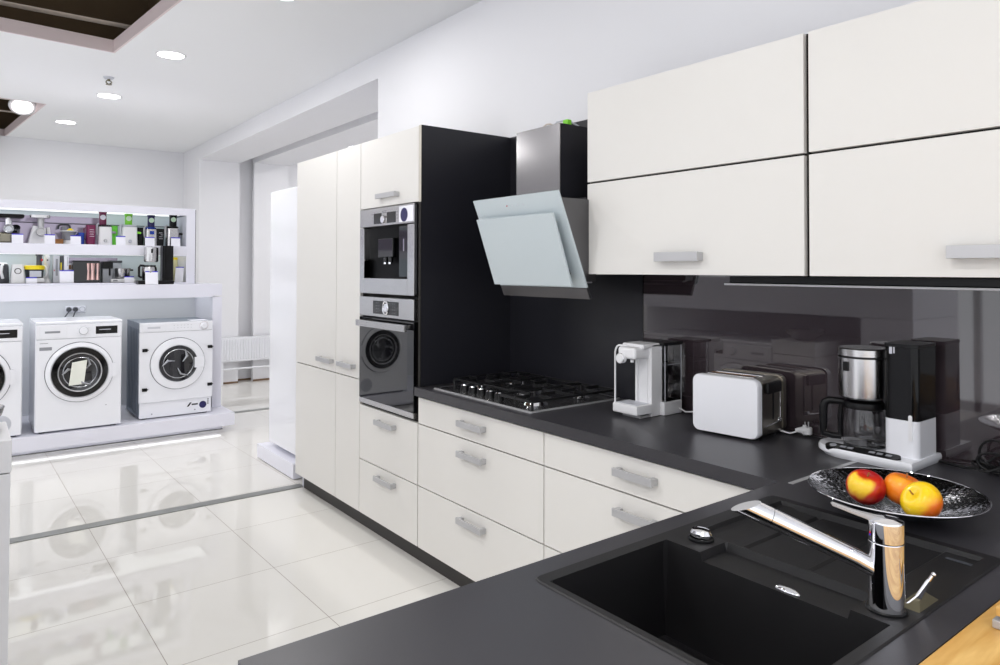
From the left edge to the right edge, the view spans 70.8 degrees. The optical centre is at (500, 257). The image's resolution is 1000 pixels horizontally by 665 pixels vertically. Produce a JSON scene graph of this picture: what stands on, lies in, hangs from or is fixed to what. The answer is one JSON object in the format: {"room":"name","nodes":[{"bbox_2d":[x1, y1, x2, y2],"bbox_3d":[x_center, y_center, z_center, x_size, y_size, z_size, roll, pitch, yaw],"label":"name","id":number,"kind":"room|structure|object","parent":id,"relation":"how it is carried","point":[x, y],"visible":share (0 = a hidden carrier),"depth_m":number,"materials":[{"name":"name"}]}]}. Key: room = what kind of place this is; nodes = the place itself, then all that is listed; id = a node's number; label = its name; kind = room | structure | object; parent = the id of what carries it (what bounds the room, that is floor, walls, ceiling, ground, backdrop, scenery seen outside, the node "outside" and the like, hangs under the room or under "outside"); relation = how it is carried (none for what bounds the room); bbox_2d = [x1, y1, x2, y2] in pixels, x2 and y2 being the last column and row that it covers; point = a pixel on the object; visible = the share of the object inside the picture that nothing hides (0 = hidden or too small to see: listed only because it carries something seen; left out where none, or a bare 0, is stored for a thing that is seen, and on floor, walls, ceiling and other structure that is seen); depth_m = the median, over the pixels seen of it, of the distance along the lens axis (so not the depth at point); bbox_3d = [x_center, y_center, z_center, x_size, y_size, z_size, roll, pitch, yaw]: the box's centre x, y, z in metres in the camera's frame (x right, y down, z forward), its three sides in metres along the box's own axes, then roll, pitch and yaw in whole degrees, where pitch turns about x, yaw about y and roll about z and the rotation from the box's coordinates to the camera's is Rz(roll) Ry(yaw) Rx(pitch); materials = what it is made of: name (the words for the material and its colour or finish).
{"room":"electronics store","nodes":[
{"label":"electronics store","id":0,"kind":"room"},
{"bbox_2d":[0,136,183,207],"bbox_3d":[-6.397,0.072,7.340,5.752,2.905,0.100,1,-1,-38],"label":"wall","id":1,"kind":"structure","parent":0,"point":[31,169],"depth_m":8.42,"materials":[{"name":"paint"}]},
{"bbox_2d":[8,380,459,664],"bbox_3d":[-1.776,1.513,3.315,8.200,0.100,12.080,1,-1,-38],"label":"floor","id":2,"kind":"structure","parent":0,"point":[226,583],"depth_m":3.40,"materials":[{"name":"tile"}]},
{"bbox_2d":[0,421,11,664],"bbox_3d":[-1.710,0.972,1.872,0.650,0.932,0.304,1,-1,-38],"label":"pedestal","id":3,"kind":"object","parent":2,"relation":"on","point":[5,438],"visible":1,"depth_m":1.95,"materials":[{"name":"white plastic"}]},
{"bbox_2d":[11,405,234,456],"bbox_3d":[-3.906,1.415,5.498,3.286,0.164,0.964,1,-1,-38],"label":"podium","id":4,"kind":"object","parent":2,"relation":"on","point":[131,428],"visible":0.49,"depth_m":5.63,"materials":[{"name":"white"}]},
{"bbox_2d":[0,319,22,436],"bbox_3d":[-3.943,0.908,5.245,0.599,0.842,0.593,1,-1,-38],"label":"washing machine","id":5,"kind":"object","parent":4,"relation":"on","point":[11,330],"visible":0.91,"depth_m":5.18,"materials":[{"name":"white metal"}]},
{"bbox_2d":[28,316,121,433],"bbox_3d":[-3.415,0.916,5.652,0.582,0.842,0.593,1,-1,-38],"label":"washing machine","id":6,"kind":"object","parent":4,"relation":"on","point":[75,362],"visible":1,"depth_m":5.43,"materials":[{"name":"white metal"}]},
{"bbox_2d":[0,283,221,415],"bbox_3d":[-4.005,0.779,5.624,3.266,1.112,0.600,1,-1,-38],"label":"surround","id":7,"kind":"object","parent":4,"relation":"on","point":[124,302],"depth_m":6.18,"materials":[{"name":"white laminate"}]},
{"bbox_2d":[0,199,195,285],"bbox_3d":[-4.099,-0.116,5.606,3.074,0.676,0.402,1,-1,-38],"label":"display shelf","id":8,"kind":"object","parent":7,"relation":"on","point":[77,215],"visible":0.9,"depth_m":6.04,"materials":[{"name":"white laminate"}]},
{"bbox_2d":[0,262,8,282],"bbox_3d":[-4.002,0.123,5.642,0.132,0.170,0.116,0,-1,16],"label":"kettle","id":9,"kind":"object","parent":8,"relation":"on","point":[4,268],"visible":0.88,"depth_m":5.62,"materials":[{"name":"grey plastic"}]},
{"bbox_2d":[0,213,24,242],"bbox_3d":[-3.970,-0.231,5.679,0.205,0.236,0.142,1,-1,-38],"label":"grinder","id":10,"kind":"object","parent":8,"relation":"on","point":[9,229],"visible":0.93,"depth_m":5.64,"materials":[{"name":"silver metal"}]},
{"bbox_2d":[0,213,24,218],"bbox_3d":[-3.970,-0.333,5.682,0.205,0.031,0.140,1,-1,-38],"label":"tray","id":11,"kind":"object","parent":10,"relation":"on","point":[7,216],"depth_m":5.64,"materials":[{"name":"black plastic"}]},
{"bbox_2d":[10,264,24,282],"bbox_3d":[-3.921,0.133,5.712,0.100,0.152,0.110,1,-1,-38],"label":"toaster","id":12,"kind":"object","parent":8,"relation":"on","point":[17,275],"visible":0.97,"depth_m":5.67,"materials":[{"name":"white plastic"}]},
{"bbox_2d":[12,234,22,242],"bbox_3d":[-3.843,-0.152,5.599,0.076,0.074,0.011,1,-1,-38],"label":"price card","id":13,"kind":"object","parent":8,"relation":"on","point":[16,238],"visible":1,"depth_m":5.60,"materials":[{"name":"white paper"}]},
{"bbox_2d":[26,277,36,282],"bbox_3d":[-3.766,0.184,5.651,0.074,0.049,0.008,1,-1,-38],"label":"price card","id":14,"kind":"object","parent":8,"relation":"on","point":[28,279],"visible":1,"depth_m":5.65,"materials":[{"name":"white paper"}]},
{"bbox_2d":[24,254,47,282],"bbox_3d":[-3.821,0.093,5.789,0.165,0.236,0.144,1,-1,-38],"label":"food processor","id":15,"kind":"object","parent":8,"relation":"on","point":[37,270],"visible":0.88,"depth_m":5.75,"materials":[{"name":"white plastic"}]},
{"bbox_2d":[25,269,43,277],"bbox_3d":[-3.829,0.130,5.782,0.136,0.077,0.138,1,-1,-38],"label":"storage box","id":16,"kind":"object","parent":15,"relation":"on","point":[38,273],"depth_m":5.73,"materials":[{"name":"grey plastic"}]},
{"bbox_2d":[27,215,50,242],"bbox_3d":[-3.799,-0.227,5.806,0.165,0.234,0.190,1,-1,-38],"label":"grinder","id":17,"kind":"object","parent":8,"relation":"on","point":[37,234],"visible":0.95,"depth_m":5.77,"materials":[{"name":"white plastic"}]},
{"bbox_2d":[29,215,49,218],"bbox_3d":[-3.787,-0.334,5.785,0.140,0.022,0.140,1,-1,-38],"label":"tray","id":18,"kind":"object","parent":17,"relation":"on","point":[30,216],"depth_m":5.74,"materials":[{"name":"silver metal"}]},
{"bbox_2d":[44,255,51,282],"bbox_3d":[-3.787,0.096,5.879,0.068,0.234,0.068,1,-1,-38],"label":"blender","id":19,"kind":"object","parent":8,"relation":"on","point":[47,261],"visible":0.81,"depth_m":5.87,"materials":[{"name":"white plastic"}]},
{"bbox_2d":[45,234,54,243],"bbox_3d":[-3.671,-0.150,5.732,0.072,0.076,0.012,1,-1,-38],"label":"price card","id":20,"kind":"object","parent":8,"relation":"on","point":[49,238],"visible":1,"depth_m":5.73,"materials":[{"name":"white paper"}]},
{"bbox_2d":[52,256,59,282],"bbox_3d":[-3.722,0.099,5.891,0.044,0.228,0.101,1,-1,-38],"label":"carton","id":21,"kind":"object","parent":8,"relation":"on","point":[55,259],"visible":1,"depth_m":5.85,"materials":[{"name":"white cardboard"}]},
{"bbox_2d":[54,259,57,275],"bbox_3d":[-3.694,0.083,5.849,0.028,0.140,0.001,1,-1,-38],"label":"print","id":22,"kind":"object","parent":21,"relation":"attached to","point":[55,260],"depth_m":5.85,"materials":[{"name":"grey plastic"}]},
{"bbox_2d":[59,256,63,282],"bbox_3d":[-3.692,0.101,5.914,0.024,0.226,0.101,1,-1,-38],"label":"carton","id":23,"kind":"object","parent":8,"relation":"on","point":[61,257],"visible":0.5,"depth_m":5.88,"materials":[{"name":"grey cardboard"}]},
{"bbox_2d":[57,223,70,240],"bbox_3d":[-3.741,-0.199,6.033,0.106,0.185,0.040,1,-1,-38],"label":"juicer","id":24,"kind":"object","parent":8,"relation":"on","point":[59,225],"visible":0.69,"depth_m":6.02,"materials":[{"name":"grey plastic"}]},
{"bbox_2d":[63,255,68,269],"bbox_3d":[-3.666,0.099,5.933,0.034,0.230,0.101,1,-1,-38],"label":"carton","id":25,"kind":"object","parent":8,"relation":"on","point":[66,257],"visible":0.59,"depth_m":5.89,"materials":[{"name":"white cardboard"}]},
{"bbox_2d":[60,270,73,282],"bbox_3d":[-3.576,0.159,5.802,0.100,0.106,0.015,1,-1,-38],"label":"price card","id":26,"kind":"object","parent":8,"relation":"on","point":[66,276],"visible":1,"depth_m":5.80,"materials":[{"name":"white paper"}]},
{"bbox_2d":[60,228,77,243],"bbox_3d":[-3.640,-0.177,5.934,0.132,0.138,0.132,1,-1,-38],"label":"press","id":27,"kind":"object","parent":8,"relation":"on","point":[66,234],"visible":0.74,"depth_m":5.90,"materials":[{"name":"white plastic"}]},
{"bbox_2d":[61,231,75,239],"bbox_3d":[-3.640,-0.182,5.934,0.124,0.078,0.124,1,-1,-38],"label":"bowl","id":28,"kind":"object","parent":27,"relation":"on","point":[66,234],"depth_m":5.90,"materials":[{"name":"grey plastic"}]},
{"bbox_2d":[70,235,80,243],"bbox_3d":[-3.527,-0.146,5.843,0.075,0.073,0.011,1,-1,-38],"label":"price card","id":29,"kind":"object","parent":8,"relation":"on","point":[74,239],"visible":1,"depth_m":5.84,"materials":[{"name":"white paper"}]},
{"bbox_2d":[71,260,100,282],"bbox_3d":[-3.538,0.122,6.006,0.210,0.188,0.142,1,-1,-38],"label":"toaster","id":30,"kind":"object","parent":8,"relation":"on","point":[84,271],"visible":0.97,"depth_m":5.96,"materials":[{"name":"black"}]},
{"bbox_2d":[83,225,95,243],"bbox_3d":[-3.504,-0.190,5.999,0.086,0.168,0.102,1,-1,-38],"label":"jug","id":31,"kind":"object","parent":8,"relation":"on","point":[89,230],"visible":0.91,"depth_m":5.97,"materials":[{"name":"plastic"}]},
{"bbox_2d":[96,212,115,244],"bbox_3d":[-3.420,-0.248,6.096,0.155,0.288,0.132,1,-1,-38],"label":"juicer","id":32,"kind":"object","parent":8,"relation":"on","point":[104,232],"visible":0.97,"depth_m":6.06,"materials":[{"name":"white plastic"}]},
{"bbox_2d":[101,261,112,282],"bbox_3d":[-3.415,0.127,6.103,0.080,0.182,0.118,1,-1,-38],"label":"coffee maker","id":33,"kind":"object","parent":8,"relation":"on","point":[106,266],"visible":0.92,"depth_m":6.06,"materials":[{"name":"grey plastic"}]},
{"bbox_2d":[111,226,117,244],"bbox_3d":[-3.395,-0.189,6.163,0.068,0.172,0.100,1,-1,-38],"label":"jug","id":34,"kind":"object","parent":8,"relation":"on","point":[114,228],"visible":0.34,"depth_m":6.13,"materials":[{"name":"green plastic"}]},
{"bbox_2d":[109,260,121,278],"bbox_3d":[-3.433,0.125,6.265,0.104,0.192,0.104,1,-1,-38],"label":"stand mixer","id":35,"kind":"object","parent":8,"relation":"on","point":[116,264],"visible":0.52,"depth_m":6.22,"materials":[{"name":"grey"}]},
{"bbox_2d":[112,263,121,278],"bbox_3d":[-3.433,0.136,6.265,0.104,0.170,0.104,1,-1,-38],"label":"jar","id":36,"kind":"object","parent":35,"relation":"on","point":[115,265],"depth_m":6.22,"materials":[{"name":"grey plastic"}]},
{"bbox_2d":[116,236,125,244],"bbox_3d":[-3.263,-0.144,6.047,0.073,0.078,0.012,1,-1,-38],"label":"price card","id":37,"kind":"object","parent":8,"relation":"on","point":[120,240],"visible":1,"depth_m":6.04,"materials":[{"name":"white paper"}]},
{"bbox_2d":[111,279,135,281],"bbox_3d":[-3.319,0.204,6.174,0.195,0.030,0.141,1,-1,-38],"label":"kitchen scale","id":38,"kind":"object","parent":8,"relation":"on","point":[112,280],"visible":0.56,"depth_m":6.09,"materials":[{"name":"white plastic"}]},
{"bbox_2d":[114,268,132,278],"bbox_3d":[-3.317,0.142,6.177,0.132,0.094,0.132,0,-1,9],"label":"mixing bowl","id":39,"kind":"object","parent":38,"relation":"on","point":[120,273],"visible":0.86,"depth_m":6.13,"materials":[{"name":"silver metal"}]},
{"bbox_2d":[124,276,133,281],"bbox_3d":[-3.208,0.191,6.082,0.074,0.053,0.009,1,-1,-38],"label":"price card","id":40,"kind":"object","parent":8,"relation":"on","point":[126,278],"visible":1,"depth_m":6.08,"materials":[{"name":"white paper"}]},
{"bbox_2d":[119,214,140,244],"bbox_3d":[-3.270,-0.242,6.212,0.172,0.280,0.132,1,-1,-38],"label":"juicer","id":41,"kind":"object","parent":8,"relation":"on","point":[128,230],"visible":0.94,"depth_m":6.17,"materials":[{"name":"white plastic"}]},
{"bbox_2d":[137,227,143,244],"bbox_3d":[-3.230,-0.183,6.289,0.068,0.164,0.100,1,-1,-38],"label":"jug","id":42,"kind":"object","parent":8,"relation":"on","point":[140,238],"visible":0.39,"depth_m":6.25,"materials":[{"name":"black plastic"}]},
{"bbox_2d":[145,237,154,245],"bbox_3d":[-3.082,-0.141,6.186,0.076,0.077,0.012,1,-1,-38],"label":"price card","id":43,"kind":"object","parent":8,"relation":"on","point":[149,241],"visible":1,"depth_m":6.19,"materials":[{"name":"white paper"}]},
{"bbox_2d":[143,215,160,245],"bbox_3d":[-3.140,-0.239,6.315,0.141,0.278,0.126,0,-1,30],"label":"juicer","id":44,"kind":"object","parent":8,"relation":"on","point":[150,230],"visible":0.78,"depth_m":6.29,"materials":[{"name":"silver metal"}]},
{"bbox_2d":[157,229,163,245],"bbox_3d":[-3.105,-0.179,6.385,0.086,0.160,0.102,1,-1,-38],"label":"jug","id":45,"kind":"object","parent":8,"relation":"on","point":[160,239],"visible":0.58,"depth_m":6.35,"materials":[{"name":"black plastic"}]},
{"bbox_2d":[164,215,182,245],"bbox_3d":[-2.989,-0.243,6.429,0.157,0.290,0.132,1,-1,-38],"label":"juicer","id":46,"kind":"object","parent":8,"relation":"on","point":[172,230],"visible":0.8,"depth_m":6.39,"materials":[{"name":"silver metal"}]},
{"bbox_2d":[173,257,177,281],"bbox_3d":[-3.030,0.113,6.513,0.074,0.226,0.063,1,-1,-38],"label":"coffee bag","id":47,"kind":"object","parent":8,"relation":"on","point":[175,259],"visible":0.4,"depth_m":6.50,"materials":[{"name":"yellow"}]},
{"bbox_2d":[171,237,179,245],"bbox_3d":[-2.914,-0.140,6.315,0.078,0.079,0.012,1,-1,-38],"label":"price card","id":48,"kind":"object","parent":8,"relation":"on","point":[175,241],"visible":0.9,"depth_m":6.31,"materials":[{"name":"white paper"}]},
{"bbox_2d":[175,267,183,281],"bbox_3d":[-2.893,0.154,6.340,0.070,0.137,0.037,0,-1,-9],"label":"price card","id":49,"kind":"object","parent":8,"relation":"on","point":[179,271],"visible":1,"depth_m":6.34,"materials":[{"name":"white paper"}]},
{"bbox_2d":[145,271,157,283],"bbox_3d":[-2.996,0.175,6.044,0.100,0.112,0.016,1,-1,-38],"label":"price card","id":50,"kind":"object","parent":7,"relation":"on","point":[150,278],"visible":1,"depth_m":6.04,"materials":[{"name":"white paper"}]},
{"bbox_2d":[136,246,173,283],"bbox_3d":[-3.001,0.066,6.118,0.286,0.335,0.120,1,-1,-38],"label":"coffee maker","id":51,"kind":"object","parent":7,"relation":"on","point":[166,252],"visible":0.92,"depth_m":6.10,"materials":[{"name":"black plastic"}]},
{"bbox_2d":[126,317,212,419],"bbox_3d":[-2.893,0.948,6.155,0.582,0.798,0.592,1,-1,-38],"label":"washing machine","id":52,"kind":"object","parent":4,"relation":"on","point":[169,360],"visible":1,"depth_m":5.94,"materials":[{"name":"white metal"}]},
{"bbox_2d":[10,483,302,543],"bbox_3d":[-3.374,1.451,2.977,5.255,0.006,0.073,1,-1,-38],"label":"trim","id":53,"kind":"structure","parent":2,"relation":"on","point":[263,492],"depth_m":4.02,"materials":[{"name":"silver metal"}]},
{"bbox_2d":[257,441,301,478],"bbox_3d":[-1.304,1.445,5.204,0.748,0.106,0.715,1,-1,-38],"label":"podium","id":54,"kind":"object","parent":2,"relation":"on","point":[281,459],"visible":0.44,"depth_m":4.97,"materials":[{"name":"white laminate"}]},
{"bbox_2d":[269,187,296,454],"bbox_3d":[-1.254,0.453,5.158,0.650,1.876,0.659,1,-1,-38],"label":"fridge","id":55,"kind":"object","parent":54,"relation":"on","point":[283,250],"visible":0.34,"depth_m":5.00,"materials":[{"name":"white metal"}]},
{"bbox_2d":[295,151,336,495],"bbox_3d":[-0.933,0.388,4.463,0.572,2.002,0.605,1,-1,-38],"label":"tall cabinet","id":56,"kind":"object","parent":2,"relation":"on","point":[315,443],"visible":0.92,"depth_m":4.29,"materials":[{"name":"white"}]},
{"bbox_2d":[335,144,363,510],"bbox_3d":[-0.655,0.382,4.102,0.572,2.002,0.305,1,-1,-38],"label":"tall cabinet","id":57,"kind":"object","parent":2,"relation":"on","point":[347,452],"visible":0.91,"depth_m":3.94,"materials":[{"name":"white laminate"}]},
{"bbox_2d":[304,478,474,586],"bbox_3d":[-0.236,1.417,3.215,0.016,0.095,3.360,1,-1,-38],"label":"plinth","id":58,"kind":"object","parent":2,"relation":"on","point":[458,578],"visible":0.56,"depth_m":3.60,"materials":[{"name":"grey"}]},
{"bbox_2d":[359,125,509,545],"bbox_3d":[-0.365,0.376,3.734,0.582,2.002,0.631,1,-1,-38],"label":"tall cabinet","id":59,"kind":"object","parent":2,"relation":"on","point":[464,316],"visible":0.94,"depth_m":3.49,"materials":[{"name":"black"}]},
{"bbox_2d":[355,296,417,418],"bbox_3d":[-0.407,0.494,3.726,0.555,0.570,0.574,1,-1,-38],"label":"oven","id":60,"kind":"object","parent":59,"relation":"in","point":[388,341],"visible":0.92,"depth_m":3.54,"materials":[{"name":"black metal"}]},
{"bbox_2d":[360,203,418,295],"bbox_3d":[-0.386,-0.033,3.738,0.520,0.448,0.594,1,-1,-38],"label":"coffee machine","id":61,"kind":"object","parent":59,"relation":"in","point":[389,250],"visible":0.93,"depth_m":3.59,"materials":[{"name":"black plastic"}]},
{"bbox_2d":[418,397,545,581],"bbox_3d":[0.087,1.011,3.125,0.572,0.714,0.903,1,-1,-38],"label":"base cabinet","id":62,"kind":"object","parent":2,"relation":"on","point":[481,477],"visible":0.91,"depth_m":2.94,"materials":[{"name":"white"}]},
{"bbox_2d":[238,379,999,664],"bbox_3d":[0.240,0.607,1.803,1.954,0.041,3.200,1,-1,-38],"label":"countertop","id":63,"kind":"structure","parent":62,"relation":"on","point":[509,617],"depth_m":1.20,"materials":[{"name":"laminate"}]},
{"bbox_2d":[434,371,619,412],"bbox_3d":[0.103,0.587,3.147,0.510,0.048,0.703,1,-1,-38],"label":"gas hob","id":64,"kind":"object","parent":63,"relation":"in","point":[520,393],"visible":0.98,"depth_m":3.05,"materials":[{"name":"black metal"}]},
{"bbox_2d":[613,339,692,418],"bbox_3d":[0.624,0.465,2.644,0.262,0.277,0.322,1,-1,-38],"label":"coffee machine","id":65,"kind":"object","parent":63,"relation":"on","point":[658,391],"visible":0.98,"depth_m":2.68,"materials":[{"name":"white plastic"}]},
{"bbox_2d":[613,400,652,415],"bbox_3d":[0.504,0.574,2.675,0.094,0.043,0.124,1,-1,-38],"label":"drip tray","id":66,"kind":"object","parent":65,"relation":"on","point":[627,407],"depth_m":2.65,"materials":[{"name":"grey plastic"}]},
{"bbox_2d":[693,368,811,440],"bbox_3d":[0.856,0.499,2.390,0.224,0.200,0.323,1,-1,-44],"label":"toaster","id":67,"kind":"object","parent":63,"relation":"on","point":[747,404],"visible":1,"depth_m":2.34,"materials":[{"name":"white plastic"}]},
{"bbox_2d":[535,495,999,664],"bbox_3d":[0.513,0.641,1.303,0.774,0.247,0.491,1,-1,-38],"label":"sink","id":68,"kind":"object","parent":63,"relation":"in","point":[727,587],"depth_m":1.33,"materials":[{"name":"black stone"}]},
{"bbox_2d":[731,500,908,618],"bbox_3d":[0.526,0.491,1.168,0.273,0.166,0.062,0,-1,11],"label":"tap","id":69,"kind":"object","parent":68,"relation":"on","point":[884,563],"visible":1,"depth_m":1.14,"materials":[{"name":"silver metal"}]},
{"bbox_2d":[808,467,991,521],"bbox_3d":[0.914,0.561,1.628,0.370,0.049,0.370,1,-1,-38],"label":"fruit plate","id":70,"kind":"object","parent":63,"relation":"on","point":[959,500],"visible":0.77,"depth_m":1.65,"materials":[{"name":"silver metal"}]},
{"bbox_2d":[846,469,885,504],"bbox_3d":[0.847,0.532,1.629,0.084,0.076,0.084,1,-1,-38],"label":"apple","id":71,"kind":"object","parent":70,"relation":"on","point":[866,487],"visible":1,"depth_m":1.60,"materials":[{"name":"red food"}]},
{"bbox_2d":[884,472,917,504],"bbox_3d":[0.922,0.530,1.609,0.082,0.073,0.082,1,-1,-38],"label":"apple","id":72,"kind":"object","parent":70,"relation":"on","point":[895,482],"visible":0.5,"depth_m":1.59,"materials":[{"name":"orange food"}]},
{"bbox_2d":[900,481,942,516],"bbox_3d":[0.921,0.533,1.539,0.081,0.082,0.085,1,-1,-38],"label":"apple","id":73,"kind":"object","parent":70,"relation":"on","point":[920,498],"visible":0.84,"depth_m":1.51,"materials":[{"name":"yellow food"}]},
{"bbox_2d":[819,340,999,475],"bbox_3d":[1.169,0.420,2.016,0.198,0.346,0.506,1,-1,-38],"label":"coffee maker","id":74,"kind":"object","parent":63,"relation":"on","point":[901,374],"visible":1,"depth_m":2.02,"materials":[{"name":"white plastic"}]},
{"bbox_2d":[544,432,751,558],"bbox_3d":[0.639,0.999,2.408,0.572,0.714,0.905,1,-1,-38],"label":"base cabinet","id":75,"kind":"object","parent":2,"relation":"on","point":[592,493],"visible":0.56,"depth_m":2.37,"materials":[{"name":"white"}]},
{"bbox_3d":[0.794,1.017,0.733,1.110,0.812,0.560,1,-1,-38],"label":"panel","id":76,"kind":"object","parent":2,"relation":"on","visible":0},
{"bbox_2d":[919,600,999,664],"bbox_3d":[0.782,0.590,0.733,1.280,0.040,0.644,1,-1,-38],"label":"breakfast bar","id":77,"kind":"object","parent":76,"relation":"on","point":[978,643],"visible":1,"depth_m":1.04,"materials":[{"name":"brown wood"}]},
{"bbox_2d":[992,604,999,629],"bbox_3d":[0.830,0.558,1.069,0.075,0.034,0.118,1,-1,-38],"label":"wooden box","id":78,"kind":"object","parent":77,"relation":"on","point":[996,620],"visible":1,"depth_m":1.09,"materials":[{"name":"orange wood"}]},
{"bbox_2d":[992,616,999,629],"bbox_3d":[0.830,0.569,1.069,0.075,0.014,0.118,1,-1,-38],"label":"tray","id":79,"kind":"object","parent":78,"relation":"on","point":[996,620],"depth_m":1.09,"materials":[{"name":"metal"}]},
{"bbox_2d":[0,0,481,158],"bbox_3d":[-1.872,-1.752,3.354,10.600,0.620,14.400,1,-1,-43],"label":"ceiling","id":80,"kind":"structure","parent":0,"point":[245,59],"depth_m":5.13,"materials":[{"name":"paint"}]},
{"bbox_2d":[8,99,35,114],"bbox_3d":[-4.571,-1.454,6.718,0.223,0.202,0.393,1,-1,-38],"label":"recessed light","id":81,"kind":"object","parent":80,"relation":"in","point":[18,107],"visible":0.66,"depth_m":6.63,"materials":[{"name":"grey plastic"}]},
{"bbox_2d":[0,0,130,112],"bbox_3d":[-4.303,-1.569,5.742,2.080,0.068,3.470,1,-1,-38],"label":"trim","id":82,"kind":"structure","parent":80,"relation":"attached to","point":[4,3],"depth_m":4.69,"materials":[{"name":"beige"}]},
{"bbox_2d":[55,120,76,123],"bbox_3d":[-4.426,-1.380,7.169,0.200,0.007,0.200,1,-1,-38],"label":"recessed light","id":83,"kind":"object","parent":80,"relation":"in","point":[57,121],"visible":1,"depth_m":7.18,"materials":[{"name":"white"}]},
{"bbox_2d":[56,121,74,123],"bbox_3d":[-4.426,-1.380,7.169,0.172,0.004,0.172,1,-1,-38],"label":"diffuser","id":84,"kind":"object","parent":83,"relation":"attached to","point":[63,122],"depth_m":7.19,"materials":[{"name":"white"}]},
{"bbox_2d":[0,0,181,135],"bbox_3d":[-3.454,-1.464,4.641,1.462,0.086,7.850,1,-1,-43],"label":"trim","id":85,"kind":"structure","parent":80,"relation":"attached to","point":[7,25],"depth_m":4.60,"materials":[{"name":"white paint"}]},
{"bbox_2d":[103,76,113,84],"bbox_3d":[-3.057,-1.377,5.493,0.080,0.058,0.080,1,-1,-38],"label":"sprinkler","id":86,"kind":"object","parent":80,"relation":"attached to","point":[108,78],"visible":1,"depth_m":5.48,"materials":[{"name":"grey plastic"}]},
{"bbox_2d":[96,93,121,98],"bbox_3d":[-3.386,-1.397,6.088,0.200,0.007,0.200,1,-1,-38],"label":"recessed light","id":87,"kind":"object","parent":80,"relation":"in","point":[102,95],"visible":1,"depth_m":6.09,"materials":[{"name":"white plastic"}]},
{"bbox_2d":[155,51,186,59],"bbox_3d":[-2.302,-1.415,4.919,0.200,0.007,0.200,1,-1,-38],"label":"recessed light","id":88,"kind":"object","parent":80,"relation":"in","point":[164,54],"visible":1,"depth_m":4.92,"materials":[{"name":"white plastic"}]},
{"bbox_2d":[157,52,183,58],"bbox_3d":[-2.302,-1.416,4.919,0.172,0.004,0.172,1,-1,-38],"label":"diffuser","id":89,"kind":"object","parent":88,"relation":"attached to","point":[168,55],"depth_m":4.92,"materials":[{"name":"white"}]},
{"bbox_2d":[238,111,377,380],"bbox_3d":[-0.403,0.073,6.668,1.970,2.905,8.280,1,-1,-38],"label":"wall","id":90,"kind":"structure","parent":0,"point":[265,174],"depth_m":8.94,"materials":[{"name":"paint"}]},
{"bbox_2d":[221,335,269,384],"bbox_3d":[-2.955,1.274,8.909,1.650,0.572,0.125,1,-1,-38],"label":"radiator","id":91,"kind":"object","parent":90,"relation":"attached to","point":[244,348],"visible":0.37,"depth_m":8.69,"materials":[{"name":"white metal"}]},
{"bbox_2d":[222,335,269,338],"bbox_3d":[-3.096,0.990,8.786,1.130,0.010,0.075,1,-1,-38],"label":"grille","id":92,"kind":"object","parent":91,"relation":"attached to","point":[261,336],"depth_m":8.75,"materials":[{"name":"white metal"}]},
{"bbox_2d":[183,0,969,466],"bbox_3d":[-0.239,0.034,4.459,0.490,2.905,11.980,1,-1,-38],"label":"wall","id":93,"kind":"structure","parent":0,"point":[504,68],"depth_m":3.78,"materials":[{"name":"paint"}]},
{"bbox_2d":[223,378,268,383],"bbox_3d":[-2.871,1.554,9.123,2.048,0.020,0.180,1,-1,-38],"label":"baseboard","id":94,"kind":"structure","parent":93,"relation":"attached to","point":[244,378],"depth_m":8.89,"materials":[{"name":"brown"}]},
{"bbox_2d":[235,407,268,412],"bbox_3d":[-1.803,1.536,7.529,2.300,0.004,0.070,1,-1,-38],"label":"trim","id":95,"kind":"structure","parent":93,"relation":"attached to","point":[268,407],"depth_m":6.99,"materials":[{"name":"silver metal"}]},
{"bbox_2d":[510,119,642,400],"bbox_3d":[0.329,-0.008,3.311,0.010,1.245,0.895,1,-1,-38],"label":"panel","id":96,"kind":"object","parent":93,"relation":"attached to","point":[570,339],"visible":0.21,"depth_m":3.24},
{"bbox_2d":[473,123,595,298],"bbox_3d":[0.242,-0.186,3.014,0.492,0.710,0.550,1,-1,-38],"label":"extractor hood","id":97,"kind":"object","parent":96,"relation":"attached to","point":[535,239],"visible":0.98,"depth_m":2.87,"materials":[{"name":"white glass"}]},
{"bbox_2d":[543,119,578,126],"bbox_3d":[0.249,-0.562,3.021,0.078,0.040,0.215,1,-1,-38],"label":"cable bundle","id":98,"kind":"object","parent":97,"relation":"on","point":[566,121],"visible":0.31,"depth_m":2.95,"materials":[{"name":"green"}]},
{"bbox_2d":[643,275,643,339],"bbox_3d":[0.603,0.339,2.947,0.010,0.539,0.005,1,-1,-38],"label":"trim","id":99,"kind":"structure","parent":93,"relation":"attached to","point":[643,275],"depth_m":2.95,"materials":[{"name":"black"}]},
{"bbox_2d":[588,33,811,275],"bbox_3d":[0.733,-0.294,2.501,0.362,0.718,0.902,1,-1,-38],"label":"upper cabinet","id":100,"kind":"object","parent":93,"relation":"attached to","point":[700,168],"visible":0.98,"depth_m":2.32,"materials":[{"name":"white wood"}]},
{"bbox_2d":[724,276,999,290],"bbox_3d":[1.312,0.069,1.764,0.176,0.030,1.618,1,-1,-38],"label":"light bar","id":101,"kind":"object","parent":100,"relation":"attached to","point":[981,284],"visible":1,"depth_m":1.98,"materials":[{"name":"black plastic"}]},
{"bbox_2d":[644,275,999,466],"bbox_3d":[1.300,0.324,2.042,0.010,0.538,2.279,1,-1,-38],"label":"backsplash","id":102,"kind":"structure","parent":93,"relation":"attached to","point":[795,333],"depth_m":2.33,"materials":[{"name":"grey glass"}]},
{"bbox_2d":[808,0,999,277],"bbox_3d":[1.288,-0.307,1.781,0.362,0.714,0.900,1,-1,-38],"label":"upper cabinet","id":103,"kind":"object","parent":93,"relation":"attached to","point":[904,101],"visible":1,"depth_m":1.83,"materials":[{"name":"white wood"}]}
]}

